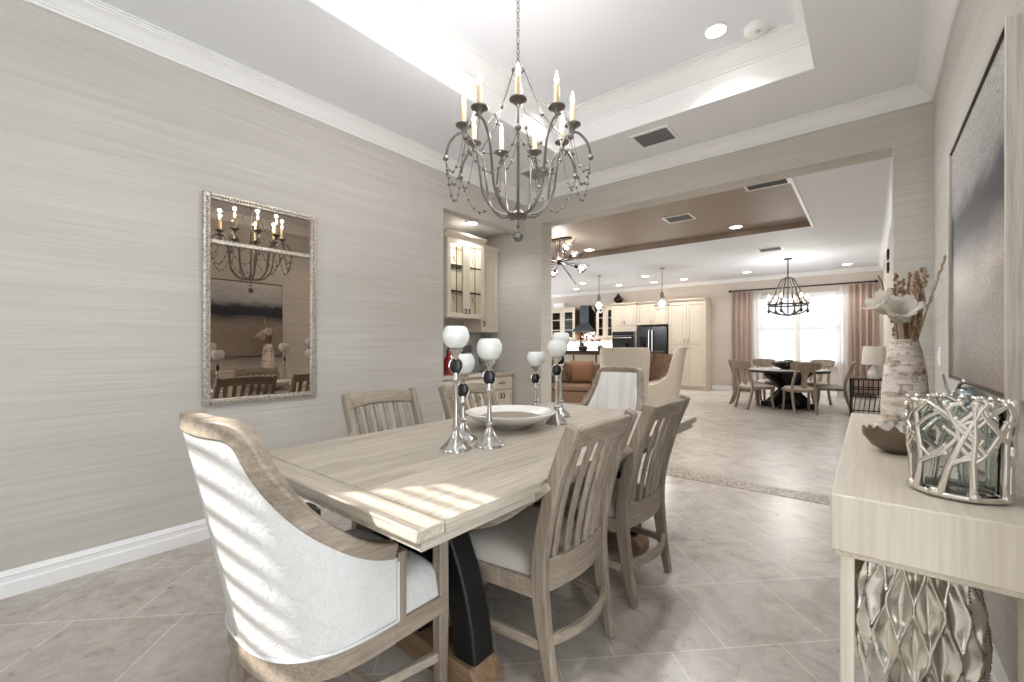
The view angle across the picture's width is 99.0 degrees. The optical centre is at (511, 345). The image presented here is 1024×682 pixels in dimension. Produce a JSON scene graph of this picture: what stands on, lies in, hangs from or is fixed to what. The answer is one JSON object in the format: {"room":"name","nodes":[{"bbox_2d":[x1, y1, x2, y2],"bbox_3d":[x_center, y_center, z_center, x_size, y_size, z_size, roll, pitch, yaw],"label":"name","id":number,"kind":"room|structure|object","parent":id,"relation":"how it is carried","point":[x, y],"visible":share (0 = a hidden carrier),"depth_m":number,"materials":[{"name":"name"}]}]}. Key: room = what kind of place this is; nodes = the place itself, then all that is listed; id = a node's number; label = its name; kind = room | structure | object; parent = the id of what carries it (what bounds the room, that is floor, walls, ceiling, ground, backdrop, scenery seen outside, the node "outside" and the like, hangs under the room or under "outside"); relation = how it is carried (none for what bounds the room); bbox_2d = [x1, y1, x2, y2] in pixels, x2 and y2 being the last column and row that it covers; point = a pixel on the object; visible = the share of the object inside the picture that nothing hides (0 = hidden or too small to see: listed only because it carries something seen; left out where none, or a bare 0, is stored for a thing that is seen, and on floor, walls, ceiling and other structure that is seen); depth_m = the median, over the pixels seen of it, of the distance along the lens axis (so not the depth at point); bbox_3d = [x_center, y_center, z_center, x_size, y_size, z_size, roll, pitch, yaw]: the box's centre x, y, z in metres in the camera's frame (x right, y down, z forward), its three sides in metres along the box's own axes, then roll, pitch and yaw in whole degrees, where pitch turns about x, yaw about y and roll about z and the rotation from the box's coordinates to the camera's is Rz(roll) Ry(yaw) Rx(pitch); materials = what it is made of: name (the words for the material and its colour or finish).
{"room":"dining room","nodes":[
{"label":"dining room","id":0,"kind":"room"},
{"bbox_2d":[0,0,523,571],"bbox_3d":[-1.510,-0.355,3.404,0.120,3.150,5.115,0,0,39],"label":"wall","id":1,"kind":"structure","parent":0,"point":[110,147],"depth_m":2.53,"materials":[{"name":"beige paint"}]},
{"bbox_2d":[0,496,319,599],"bbox_3d":[-1.832,1.157,2.895,0.024,0.126,3.680,0,0,39],"label":"baseboard","id":2,"kind":"structure","parent":1,"relation":"attached to","point":[19,580],"depth_m":2.37,"materials":[{"name":"white wood"}]},
{"bbox_2d":[202,190,316,405],"bbox_3d":[-1.711,-0.300,3.029,0.043,1.360,0.730,0,0,39],"label":"wall mirror","id":3,"kind":"object","parent":1,"relation":"attached to","point":[259,261],"visible":1,"depth_m":3.00,"materials":[{"name":"silver metal"}]},
{"bbox_2d":[23,0,960,204],"bbox_3d":[-0.023,-1.774,2.272,3.617,0.112,4.995,0,0,39],"label":"trim","id":4,"kind":"structure","parent":1,"relation":"attached to","point":[97,15],"depth_m":3.17,"materials":[{"name":"white"}]},
{"bbox_2d":[0,389,880,681],"bbox_3d":[0.686,1.280,7.499,14.800,0.120,14.900,0,0,39],"label":"floor","id":5,"kind":"structure","parent":0,"point":[751,591],"depth_m":2.06,"materials":[{"name":"tile"}]},
{"bbox_2d":[179,409,448,681],"bbox_3d":[-0.658,0.708,1.449,0.588,1.036,0.692,0,0,39],"label":"chair","id":6,"kind":"object","parent":5,"relation":"on","point":[307,598],"visible":0.99,"depth_m":1.20,"materials":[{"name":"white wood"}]},
{"bbox_2d":[345,529,437,613],"bbox_3d":[-0.598,0.802,1.523,0.548,0.125,0.497,0,0,39],"label":"seat cushion","id":7,"kind":"object","parent":6,"relation":"on","point":[421,575],"depth_m":1.45,"materials":[{"name":"white fabric"}]},
{"bbox_2d":[341,387,425,436],"bbox_3d":[-0.570,0.741,2.430,0.621,0.963,0.585,0,0,39],"label":"chair","id":8,"kind":"object","parent":5,"relation":"on","point":[349,402],"visible":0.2,"depth_m":2.57,"materials":[{"name":"brown wood"}]},
{"bbox_2d":[443,375,511,419],"bbox_3d":[-0.603,0.787,5.115,0.603,0.865,1.300,0,0,39],"label":"base cabinet","id":9,"kind":"object","parent":5,"relation":"on","point":[502,386],"visible":0.24,"depth_m":5.23,"materials":[{"name":"beige wood"}]},
{"bbox_2d":[443,370,514,379],"bbox_3d":[-0.605,0.335,5.120,0.600,0.036,1.300,0,0,39],"label":"countertop","id":10,"kind":"structure","parent":9,"relation":"on","point":[475,373],"depth_m":5.04,"materials":[{"name":"beige stone"}]},
{"bbox_2d":[268,402,696,681],"bbox_3d":[0.026,0.840,2.338,1.180,0.760,2.280,0,0,39],"label":"dining table","id":11,"kind":"object","parent":5,"relation":"on","point":[398,484],"visible":0.48,"depth_m":1.59,"materials":[{"name":"brown wood"}]},
{"bbox_2d":[439,326,471,453],"bbox_3d":[-0.249,0.186,1.944,0.140,0.548,0.140,0,0,-27],"label":"candlestick","id":12,"kind":"object","parent":11,"relation":"on","point":[455,338],"visible":1,"depth_m":1.92,"materials":[{"name":"silver metal"}]},
{"bbox_2d":[442,326,469,348],"bbox_3d":[-0.249,-0.038,1.944,0.120,0.100,0.120,0,0,-5],"label":"glass cup","id":13,"kind":"object","parent":12,"relation":"on","point":[454,337],"depth_m":1.90,"materials":[{"name":"white glass"}]},
{"bbox_2d":[448,354,477,442],"bbox_3d":[-0.240,0.249,2.142,0.140,0.422,0.140,0,0,-27],"label":"candlestick","id":14,"kind":"object","parent":11,"relation":"on","point":[468,360],"visible":0.78,"depth_m":2.12,"materials":[{"name":"silver metal"}]},
{"bbox_2d":[452,354,474,374],"bbox_3d":[-0.240,0.088,2.142,0.120,0.100,0.120,0,0,-5],"label":"glass cup","id":15,"kind":"object","parent":14,"relation":"on","point":[468,360],"depth_m":2.10,"materials":[{"name":"white glass"}]},
{"bbox_2d":[474,338,504,449],"bbox_3d":[-0.104,0.213,2.016,0.140,0.494,0.140,0,0,-27],"label":"candlestick","id":16,"kind":"object","parent":11,"relation":"on","point":[488,349],"visible":1,"depth_m":1.99,"materials":[{"name":"silver metal"}]},
{"bbox_2d":[476,338,501,360],"bbox_3d":[-0.104,0.016,2.016,0.120,0.100,0.120,0,0,-5],"label":"glass cup","id":17,"kind":"object","parent":16,"relation":"on","point":[488,349],"depth_m":1.97,"materials":[{"name":"white glass"}]},
{"bbox_2d":[465,405,555,428],"bbox_3d":[-0.008,0.415,2.501,0.516,0.090,0.516,0,0,39],"label":"footed bowl","id":18,"kind":"object","parent":11,"relation":"on","point":[503,416],"visible":0.92,"depth_m":2.56,"materials":[{"name":"white ceramic"}]},
{"bbox_2d":[527,352,544,405],"bbox_3d":[0.157,0.249,2.902,0.140,0.422,0.140,0,0,-27],"label":"candlestick","id":19,"kind":"object","parent":11,"relation":"on","point":[535,360],"visible":0.83,"depth_m":2.88,"materials":[{"name":"white glass"}]},
{"bbox_2d":[527,352,544,366],"bbox_3d":[0.157,0.088,2.902,0.120,0.100,0.120,0,0,-5],"label":"glass cup","id":20,"kind":"object","parent":19,"relation":"on","point":[534,359],"depth_m":2.86,"materials":[{"name":"white glass"}]},
{"bbox_2d":[545,340,568,425],"bbox_3d":[0.266,0.213,2.604,0.140,0.493,0.140,0,0,-27],"label":"candlestick","id":21,"kind":"object","parent":11,"relation":"on","point":[556,349],"visible":0.97,"depth_m":2.58,"materials":[{"name":"silver metal"}]},
{"bbox_2d":[547,340,566,356],"bbox_3d":[0.266,0.017,2.604,0.120,0.100,0.120,0,0,-5],"label":"glass cup","id":22,"kind":"object","parent":21,"relation":"on","point":[555,348],"depth_m":2.56,"materials":[{"name":"white glass"}]},
{"bbox_2d":[551,332,571,417],"bbox_3d":[0.317,0.186,2.862,0.140,0.548,0.140,0,0,-27],"label":"candlestick","id":23,"kind":"object","parent":11,"relation":"on","point":[564,336],"visible":0.48,"depth_m":2.84,"materials":[{"name":"silver metal"}]},
{"bbox_2d":[551,332,569,345],"bbox_3d":[0.317,-0.038,2.862,0.120,0.100,0.120,0,0,-5],"label":"glass cup","id":24,"kind":"object","parent":23,"relation":"on","point":[564,336],"depth_m":2.82,"materials":[{"name":"white glass"}]},
{"bbox_2d":[438,383,540,508],"bbox_3d":[-0.112,0.741,2.914,0.621,0.963,0.585,0,0,39],"label":"chair","id":25,"kind":"object","parent":5,"relation":"on","point":[446,393],"visible":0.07,"depth_m":2.99,"materials":[{"name":"brown wood"}]},
{"bbox_2d":[448,409,637,681],"bbox_3d":[0.136,0.741,1.791,0.621,0.963,0.585,0,0,39],"label":"chair","id":26,"kind":"object","parent":5,"relation":"on","point":[528,550],"visible":0.88,"depth_m":1.61,"materials":[{"name":"brown wood"}]},
{"bbox_2d":[551,362,599,402],"bbox_3d":[0.945,0.783,9.024,1.900,0.874,0.897,0,0,25],"label":"sofa","id":27,"kind":"object","parent":5,"relation":"on","point":[575,392],"visible":0.09,"depth_m":8.51,"materials":[{"name":"brown leather"}]},
{"bbox_2d":[552,382,591,391],"bbox_3d":[1.259,0.815,8.727,0.790,0.130,0.620,0,0,25],"label":"seat cushion","id":28,"kind":"object","parent":27,"relation":"on","point":[575,386],"depth_m":8.48,"materials":[{"name":"brown leather"}]},
{"bbox_2d":[570,360,593,382],"bbox_3d":[1.422,0.520,8.817,0.480,0.461,0.213,0,0,25],"label":"throw pillow","id":29,"kind":"object","parent":27,"relation":"on","point":[582,371],"visible":0.98,"depth_m":8.75,"materials":[{"name":"brown fabric"}]},
{"bbox_2d":[551,350,664,362],"bbox_3d":[2.118,0.670,11.477,3.440,1.100,1.020,0,0,39],"label":"kitchen island","id":30,"kind":"object","parent":5,"relation":"on","point":[574,355],"visible":0.15,"depth_m":11.17,"materials":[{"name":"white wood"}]},
{"bbox_2d":[580,367,643,482],"bbox_3d":[0.799,0.708,3.697,0.588,1.036,0.692,0,0,37],"label":"chair","id":31,"kind":"object","parent":5,"relation":"on","point":[611,387],"visible":0.19,"depth_m":3.89,"materials":[{"name":"white fabric"}]},
{"bbox_2d":[541,394,689,607],"bbox_3d":[0.567,0.741,2.328,0.621,0.963,0.585,0,0,40],"label":"chair","id":32,"kind":"object","parent":5,"relation":"on","point":[632,503],"visible":0.7,"depth_m":2.12,"materials":[{"name":"brown wood"}]},
{"bbox_2d":[600,347,649,404],"bbox_3d":[1.564,0.622,6.077,0.660,1.204,0.720,0,0,15],"label":"chair","id":33,"kind":"object","parent":5,"relation":"on","point":[609,356],"visible":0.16,"depth_m":5.77,"materials":[{"name":"beige fabric"}]},
{"bbox_2d":[611,302,643,347],"bbox_3d":[3.584,-0.098,13.565,0.820,2.435,0.628,0,0,39],"label":"oven tower","id":34,"kind":"object","parent":5,"relation":"on","point":[623,315],"visible":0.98,"depth_m":13.33,"materials":[{"name":"beige wood"}]},
{"bbox_2d":[612,331,634,347],"bbox_3d":[3.368,0.080,13.299,0.720,1.040,0.116,0,0,39],"label":"wall oven","id":35,"kind":"object","parent":34,"relation":"in","point":[626,339],"visible":0.52,"depth_m":13.27,"materials":[{"name":"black metal"}]},
{"bbox_2d":[637,326,668,353],"bbox_3d":[4.234,0.315,12.962,0.910,1.770,0.706,0,0,39],"label":"refrigerator","id":36,"kind":"object","parent":5,"relation":"on","point":[655,338],"visible":0.33,"depth_m":12.68,"materials":[{"name":"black metal"}]},
{"bbox_2d":[649,354,672,381],"bbox_3d":[2.836,0.692,8.788,0.695,1.064,0.660,0,0,-22],"label":"patterned armchair","id":37,"kind":"object","parent":5,"relation":"on","point":[659,363],"visible":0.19,"depth_m":8.93,"materials":[{"name":"brown fabric"}]},
{"bbox_2d":[648,347,686,404],"bbox_3d":[2.339,0.622,6.807,0.720,1.204,0.660,0,0,21],"label":"chair","id":38,"kind":"object","parent":5,"relation":"on","point":[666,389],"visible":0.51,"depth_m":6.50,"materials":[{"name":"beige fabric"}]},
{"bbox_2d":[668,297,711,390],"bbox_3d":[5.031,-0.048,12.387,1.010,2.535,0.628,0,0,39],"label":"pantry cabinet","id":39,"kind":"object","parent":5,"relation":"on","point":[690,319],"visible":0.81,"depth_m":12.10,"materials":[{"name":"beige wood"}]},
{"bbox_2d":[639,463,830,504],"bbox_3d":[1.572,1.218,4.203,3.154,0.003,0.235,0,0,39],"label":"trim","id":40,"kind":"structure","parent":5,"relation":"in","point":[822,499],"depth_m":3.79,"materials":[{"name":"tile"}]},
{"bbox_2d":[728,359,761,405],"bbox_3d":[4.901,0.756,9.222,0.629,0.940,0.491,0,0,35],"label":"chair","id":41,"kind":"object","parent":5,"relation":"on","point":[733,369],"visible":0.69,"depth_m":9.19,"materials":[{"name":"wood"}]},
{"bbox_2d":[732,361,774,409],"bbox_3d":[4.735,0.756,8.626,0.629,0.940,0.491,0,0,-11],"label":"chair","id":42,"kind":"object","parent":5,"relation":"on","point":[742,366],"visible":1,"depth_m":8.48,"materials":[{"name":"wood"}]},
{"bbox_2d":[752,359,774,399],"bbox_3d":[5.633,0.756,9.602,0.491,0.940,0.629,0,0,7],"label":"chair","id":43,"kind":"object","parent":5,"relation":"on","point":[758,362],"visible":0.39,"depth_m":9.81,"materials":[{"name":"wood"}]},
{"bbox_2d":[748,367,831,409],"bbox_3d":[5.530,0.841,8.779,1.430,0.758,1.430,0,0,39],"label":"table","id":44,"kind":"object","parent":5,"relation":"on","point":[779,377],"visible":0.72,"depth_m":8.65,"materials":[{"name":"grey wood"}]},
{"bbox_2d":[782,362,821,414],"bbox_3d":[5.298,0.756,8.024,0.491,0.940,0.629,0,0,17],"label":"chair","id":45,"kind":"object","parent":5,"relation":"on","point":[804,368],"visible":1,"depth_m":7.83,"materials":[{"name":"wood"}]},
{"bbox_2d":[807,360,834,404],"bbox_3d":[6.295,0.756,9.101,0.629,0.940,0.491,0,0,-23],"label":"chair","id":46,"kind":"object","parent":5,"relation":"on","point":[827,364],"visible":0.44,"depth_m":9.10,"materials":[{"name":"wood"}]},
{"bbox_2d":[817,361,855,409],"bbox_3d":[6.144,0.756,8.314,0.629,0.940,0.491,0,0,37],"label":"chair","id":47,"kind":"object","parent":5,"relation":"on","point":[823,387],"visible":0.82,"depth_m":8.14,"materials":[{"name":"wood"}]},
{"bbox_2d":[849,377,881,415],"bbox_3d":[6.157,0.887,7.560,0.510,0.665,0.510,0,0,39],"label":"side table","id":48,"kind":"object","parent":5,"relation":"on","point":[851,379],"visible":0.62,"depth_m":7.50,"materials":[{"name":"grey metal"}]},
{"bbox_2d":[861,346,885,378],"bbox_3d":[6.133,0.275,7.412,0.340,0.560,0.340,0,0,39],"label":"table lamp","id":49,"kind":"object","parent":48,"relation":"on","point":[871,355],"visible":0.97,"depth_m":7.32,"materials":[{"name":"beige fabric"}]},
{"bbox_2d":[855,560,992,681],"bbox_3d":[1.185,0.850,1.279,0.300,0.740,0.294,0,0,21],"label":"vase","id":50,"kind":"object","parent":5,"relation":"on","point":[910,627],"visible":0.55,"depth_m":1.19,"materials":[{"name":"silver metal"}]},
{"bbox_2d":[831,413,1023,681],"bbox_3d":[1.329,0.775,1.471,0.335,0.890,1.540,0,0,39],"label":"console table","id":51,"kind":"object","parent":5,"relation":"on","point":[877,518],"visible":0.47,"depth_m":0.92,"materials":[{"name":"brown wood"}]},
{"bbox_2d":[862,419,936,453],"bbox_3d":[1.198,0.279,1.359,0.178,0.101,0.153,0,0,16],"label":"shell bowl","id":52,"kind":"object","parent":51,"relation":"on","point":[889,436],"visible":0.81,"depth_m":1.33,"materials":[{"name":"brown ceramic"}]},
{"bbox_2d":[880,339,929,421],"bbox_3d":[1.765,0.150,1.967,0.169,0.360,0.169,0,0,39],"label":"wooden vase","id":53,"kind":"object","parent":51,"relation":"on","point":[905,370],"visible":0.8,"depth_m":1.92,"materials":[{"name":"brown wood"}]},
{"bbox_2d":[862,288,900,338],"bbox_3d":[1.681,-0.087,1.985,0.153,0.354,0.114,0,0,39],"label":"flower","id":54,"kind":"object","parent":53,"relation":"in","point":[880,297],"visible":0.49,"depth_m":2.00,"materials":[{"name":"white plant"}]},
{"bbox_2d":[880,294,923,338],"bbox_3d":[1.700,-0.069,1.890,0.168,0.318,0.123,0,0,-17],"label":"flower","id":55,"kind":"object","parent":53,"relation":"in","point":[899,310],"visible":0.98,"depth_m":1.91,"materials":[{"name":"white plant"}]},
{"bbox_2d":[908,289,921,338],"bbox_3d":[1.777,-0.090,1.931,0.045,0.321,0.036,0,0,39],"label":"grass stem","id":56,"kind":"object","parent":53,"relation":"in","point":[911,324],"visible":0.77,"depth_m":1.93,"materials":[{"name":"beige plant"}]},
{"bbox_2d":[917,255,945,339],"bbox_3d":[1.825,-0.161,1.919,0.116,0.464,0.017,0,0,34],"label":"grass stem","id":57,"kind":"object","parent":53,"relation":"in","point":[944,256],"visible":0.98,"depth_m":1.91,"materials":[{"name":"beige plant"}]},
{"bbox_2d":[903,393,1020,504],"bbox_3d":[1.003,0.222,0.984,0.186,0.215,0.183,0,0,-40],"label":"hurricane","id":58,"kind":"object","parent":51,"relation":"on","point":[960,431],"visible":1,"depth_m":0.94,"materials":[{"name":"silver metal"}]},
{"bbox_2d":[936,374,988,479],"bbox_3d":[1.173,0.204,1.143,0.095,0.252,0.181,0,0,39],"label":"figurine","id":59,"kind":"object","parent":51,"relation":"on","point":[969,392],"visible":0.39,"depth_m":1.10,"materials":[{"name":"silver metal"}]},
{"bbox_2d":[443,228,479,333],"bbox_3d":[-0.885,-0.155,5.345,0.120,2.750,1.315,0,0,39],"label":"wall","id":60,"kind":"structure","parent":0,"point":[445,322],"depth_m":5.42,"materials":[{"name":"beige paint"}]},
{"bbox_2d":[443,333,480,371],"bbox_3d":[-0.831,0.076,5.304,0.013,0.482,1.300,0,0,39],"label":"backsplash","id":61,"kind":"structure","parent":60,"relation":"attached to","point":[474,338],"depth_m":5.71,"materials":[{"name":"grey tile"}]},
{"bbox_2d":[443,228,486,320],"bbox_3d":[-0.665,-0.807,5.195,0.412,0.975,0.660,0,0,39],"label":"upper cabinet","id":62,"kind":"object","parent":60,"relation":"attached to","point":[463,253],"visible":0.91,"depth_m":5.16,"materials":[{"name":"white wood"}]},
{"bbox_2d":[451,265,475,272],"bbox_3d":[-0.688,-0.924,5.214,0.328,0.008,0.564,0,0,39],"label":"glass shelf","id":63,"kind":"object","parent":62,"relation":"attached to","point":[453,267],"depth_m":5.31,"materials":[{"name":"white"}]},
{"bbox_2d":[451,290,479,295],"bbox_3d":[-0.688,-0.634,5.214,0.328,0.008,0.564,0,0,39],"label":"glass shelf","id":64,"kind":"object","parent":62,"relation":"attached to","point":[478,292],"depth_m":5.37,"materials":[{"name":"white"}]},
{"bbox_2d":[463,245,499,332],"bbox_3d":[-0.389,-0.708,5.582,0.352,1.075,0.310,0,0,39],"label":"upper cabinet","id":65,"kind":"object","parent":60,"relation":"attached to","point":[489,324],"visible":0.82,"depth_m":5.50,"materials":[{"name":"beige wood"}]},
{"bbox_2d":[443,213,506,237],"bbox_3d":[-0.598,-1.480,5.112,0.620,0.100,1.315,0,0,39],"label":"ceiling","id":66,"kind":"structure","parent":0,"point":[451,222],"depth_m":5.28,"materials":[{"name":"white paint"}]},
{"bbox_2d":[100,0,929,191],"bbox_3d":[0.297,-2.025,1.934,4.780,0.390,5.115,0,0,39],"label":"ceiling","id":67,"kind":"structure","parent":0,"point":[861,49],"depth_m":2.96,"materials":[{"name":"white paint"}]},
{"bbox_2d":[443,0,593,241],"bbox_3d":[0.021,-1.349,2.344,0.774,1.582,0.786,0,0,-9],"label":"dining chandelier","id":68,"kind":"object","parent":67,"relation":"hanging from","point":[517,99],"visible":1,"depth_m":2.29,"materials":[{"name":"grey metal"}]},
{"bbox_2d":[516,164,559,181],"bbox_3d":[0.278,-1.824,4.621,0.360,0.013,0.300,0,0,39],"label":"ceiling vent","id":69,"kind":"object","parent":67,"relation":"in","point":[525,173],"visible":0.64,"depth_m":4.62,"materials":[{"name":"white metal"}]},
{"bbox_2d":[309,0,814,151],"bbox_3d":[0.092,-1.986,2.149,2.150,0.308,3.670,0,0,39],"label":"trim","id":70,"kind":"structure","parent":67,"relation":"attached to","point":[354,13],"depth_m":3.15,"materials":[{"name":"white paint"}]},
{"bbox_2d":[360,0,808,133],"bbox_3d":[0.092,-2.075,2.149,2.030,0.130,3.550,0,0,39],"label":"ceiling tray edge","id":71,"kind":"structure","parent":67,"relation":"attached to","point":[410,16],"depth_m":3.19,"materials":[{"name":"white paint"}]},
{"bbox_2d":[629,124,679,149],"bbox_3d":[1.248,-1.824,3.832,0.340,0.013,0.300,0,0,39],"label":"ceiling vent","id":72,"kind":"object","parent":67,"relation":"in","point":[663,134],"visible":1,"depth_m":3.82,"materials":[{"name":"white metal"}]},
{"bbox_2d":[703,22,728,38],"bbox_3d":[1.380,-2.135,2.964,0.160,0.010,0.160,0,0,39],"label":"recessed light","id":73,"kind":"object","parent":67,"relation":"in","point":[715,30],"visible":1,"depth_m":2.96,"materials":[{"name":"white"}]},
{"bbox_2d":[744,19,767,39],"bbox_3d":[1.632,-2.111,2.933,0.140,0.058,0.140,0,0,39],"label":"smoke detector","id":74,"kind":"object","parent":67,"relation":"attached to","point":[755,29],"visible":1,"depth_m":2.90,"materials":[{"name":"white plastic"}]},
{"bbox_2d":[480,101,933,418],"bbox_3d":[1.383,-0.355,4.489,4.720,3.150,0.220,0,0,39],"label":"wall","id":75,"kind":"structure","parent":0,"point":[906,135],"depth_m":3.90,"materials":[{"name":"beige paint"}]},
{"bbox_2d":[551,161,891,297],"bbox_3d":[1.381,-1.781,10.198,11.270,0.098,8.635,0,0,39],"label":"trim","id":76,"kind":"structure","parent":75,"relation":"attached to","point":[887,226],"depth_m":10.86,"materials":[{"name":"white paint"}]},
{"bbox_2d":[551,270,882,393],"bbox_3d":[4.039,-0.380,13.704,11.570,3.200,0.160,0,0,39],"label":"wall","id":77,"kind":"structure","parent":0,"point":[721,299],"depth_m":12.06,"materials":[{"name":"beige paint"}]},
{"bbox_2d":[551,307,579,339],"bbox_3d":[1.823,-0.757,15.171,1.000,1.115,0.358,0,0,39],"label":"upper cabinet","id":78,"kind":"object","parent":77,"relation":"attached to","point":[566,319],"visible":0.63,"depth_m":15.15,"materials":[{"name":"beige wood"}]},
{"bbox_2d":[573,305,595,331],"bbox_3d":[2.475,-0.910,14.563,0.760,0.860,0.478,0,0,39],"label":"range hood","id":79,"kind":"object","parent":77,"relation":"attached to","point":[586,324],"visible":0.97,"depth_m":14.45,"materials":[{"name":"black metal"}]},
{"bbox_2d":[567,342,611,349],"bbox_3d":[2.485,0.080,14.860,2.500,0.440,0.010,0,0,39],"label":"countertop","id":80,"kind":"structure","parent":77,"relation":"attached to","point":[572,345],"depth_m":14.73,"materials":[{"name":"white stone"}]},
{"bbox_2d":[580,312,600,341],"bbox_3d":[2.631,-0.710,14.739,0.780,1.140,0.012,0,0,39],"label":"backsplash","id":81,"kind":"structure","parent":77,"relation":"attached to","point":[584,336],"depth_m":14.72,"materials":[{"name":"tile"}]},
{"bbox_2d":[596,305,611,338],"bbox_3d":[3.087,-0.777,14.143,0.660,1.075,0.358,0,0,39],"label":"upper cabinet","id":82,"kind":"object","parent":77,"relation":"attached to","point":[603,320],"visible":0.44,"depth_m":14.18,"materials":[{"name":"beige wood"}]},
{"bbox_2d":[636,301,667,325],"bbox_3d":[4.271,-0.968,13.006,0.930,0.695,0.628,0,0,39],"label":"upper cabinet","id":83,"kind":"object","parent":77,"relation":"attached to","point":[647,314],"visible":0.8,"depth_m":12.85,"materials":[{"name":"beige wood"}]},
{"bbox_2d":[752,291,836,365],"bbox_3d":[7.223,-0.420,11.057,2.030,1.820,0.190,0,0,39],"label":"window","id":84,"kind":"structure","parent":77,"relation":"in","point":[797,328],"depth_m":11.04,"materials":[{"name":"white"}]},
{"bbox_2d":[762,296,793,360],"bbox_3d":[6.853,-0.441,11.371,0.830,1.658,0.060,0,0,39],"label":"window blind","id":85,"kind":"object","parent":84,"relation":"attached to","point":[777,330],"visible":0.76,"depth_m":11.34,"materials":[{"name":"white fabric"}]},
{"bbox_2d":[801,293,836,361],"bbox_3d":[7.605,-0.441,10.758,0.830,1.658,0.060,0,0,39],"label":"window blind","id":86,"kind":"object","parent":84,"relation":"attached to","point":[819,325],"visible":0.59,"depth_m":10.78,"materials":[{"name":"white fabric"}]},
{"bbox_2d":[712,385,879,398],"bbox_3d":[7.045,1.157,11.140,3.670,0.126,0.024,0,0,39],"label":"baseboard","id":87,"kind":"structure","parent":77,"relation":"attached to","point":[714,387],"depth_m":11.33,"materials":[{"name":"white wood"}]},
{"bbox_2d":[729,280,877,292],"bbox_3d":[7.148,-1.480,10.973,3.130,0.070,0.155,0,0,39],"label":"curtain rod","id":88,"kind":"object","parent":77,"relation":"attached to","point":[876,281],"visible":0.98,"depth_m":10.75,"materials":[{"name":"brown metal"}]},
{"bbox_2d":[733,292,750,390],"bbox_3d":[6.151,-0.120,11.728,0.440,2.640,0.090,0,0,39],"label":"curtain","id":89,"kind":"object","parent":88,"relation":"hanging from","point":[741,300],"visible":0.76,"depth_m":11.71,"materials":[{"name":"beige fabric"}]},
{"bbox_2d":[752,291,761,391],"bbox_3d":[6.455,-0.120,11.519,0.225,2.640,0.061,0,0,39],"label":"sheer curtain","id":90,"kind":"object","parent":88,"relation":"hanging from","point":[757,295],"visible":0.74,"depth_m":11.52,"materials":[{"name":"white fabric"}]},
{"bbox_2d":[837,285,848,396],"bbox_3d":[7.853,-0.120,10.382,0.220,2.640,0.061,0,0,39],"label":"sheer curtain","id":91,"kind":"object","parent":88,"relation":"hanging from","point":[842,290],"visible":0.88,"depth_m":10.39,"materials":[{"name":"white fabric"}]},
{"bbox_2d":[850,283,874,398],"bbox_3d":[8.113,-0.120,10.131,0.460,2.640,0.091,0,0,39],"label":"curtain","id":92,"kind":"object","parent":88,"relation":"hanging from","point":[862,322],"visible":0.74,"depth_m":10.14,"materials":[{"name":"beige fabric"}]},
{"bbox_2d":[551,157,891,294],"bbox_3d":[1.423,-1.905,10.267,11.570,0.150,8.795,0,0,39],"label":"ceiling","id":93,"kind":"structure","parent":0,"point":[845,206],"depth_m":7.45,"materials":[{"name":"white paint"}]},
{"bbox_2d":[551,237,589,283],"bbox_3d":[0.861,-1.511,7.912,1.010,0.861,1.003,0,0,24],"label":"starburst light","id":94,"kind":"object","parent":93,"relation":"hanging from","point":[566,247],"visible":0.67,"depth_m":7.79,"materials":[{"name":"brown metal"}]},
{"bbox_2d":[592,275,605,312],"bbox_3d":[2.258,-1.343,11.364,0.368,0.975,0.368,0,0,39],"label":"globe pendant","id":95,"kind":"object","parent":93,"relation":"hanging from","point":[598,306],"visible":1,"depth_m":11.26,"materials":[{"name":"clear glass"}]},
{"bbox_2d":[654,268,669,311],"bbox_3d":[3.522,-1.317,10.271,0.368,1.025,0.368,0,0,39],"label":"globe pendant","id":96,"kind":"object","parent":93,"relation":"hanging from","point":[662,303],"visible":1,"depth_m":10.16,"materials":[{"name":"clear glass"}]},
{"bbox_2d":[662,213,695,223],"bbox_3d":[2.503,-1.913,6.562,0.400,0.013,0.340,0,0,39],"label":"ceiling vent","id":97,"kind":"object","parent":93,"relation":"in","point":[687,216],"visible":1,"depth_m":6.55,"materials":[{"name":"white metal"}]},
{"bbox_2d":[744,178,789,191],"bbox_3d":[3.021,-1.914,5.187,0.460,0.012,0.220,0,0,39],"label":"ceiling vent","id":98,"kind":"object","parent":93,"relation":"in","point":[783,181],"visible":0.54,"depth_m":5.21,"materials":[{"name":"white metal"}]},
{"bbox_2d":[767,258,809,315],"bbox_3d":[5.776,-1.225,9.159,0.749,1.210,0.763,0,0,39],"label":"chandelier","id":99,"kind":"object","parent":93,"relation":"hanging from","point":[781,296],"visible":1,"depth_m":9.15,"materials":[{"name":"grey metal"}]},
{"bbox_2d":[788,178,813,226],"bbox_3d":[3.538,-1.834,5.385,0.032,0.032,3.320,0,0,39],"label":"trim","id":100,"kind":"structure","parent":93,"relation":"attached to","point":[791,180],"depth_m":5.47,"materials":[{"name":"white paint"}]},
{"bbox_2d":[883,229,891,368],"bbox_3d":[5.869,-0.505,6.676,0.140,3.450,8.835,0,0,39],"label":"wall","id":101,"kind":"structure","parent":0,"point":[887,277],"depth_m":7.81,"materials":[{"name":"beige paint"}]},
{"bbox_2d":[934,0,1023,681],"bbox_3d":[1.970,-0.355,1.746,0.140,3.150,3.295,0,0,39],"label":"wall","id":102,"kind":"structure","parent":0,"point":[979,24],"depth_m":2.13,"materials":[{"name":"beige paint"}]},
{"bbox_2d":[948,12,1023,400],"bbox_3d":[1.745,-0.380,1.629,0.062,1.060,1.130,0,0,39],"label":"painting","id":103,"kind":"object","parent":102,"relation":"attached to","point":[986,156],"visible":0.99,"depth_m":1.41,"materials":[{"name":"fabric"}]},
{"bbox_2d":[988,642,1008,681],"bbox_3d":[1.907,1.157,1.797,0.024,0.126,3.295,0,0,39],"label":"baseboard","id":104,"kind":"structure","parent":102,"relation":"attached to","point":[998,674],"depth_m":1.51,"materials":[{"name":"white wood"}]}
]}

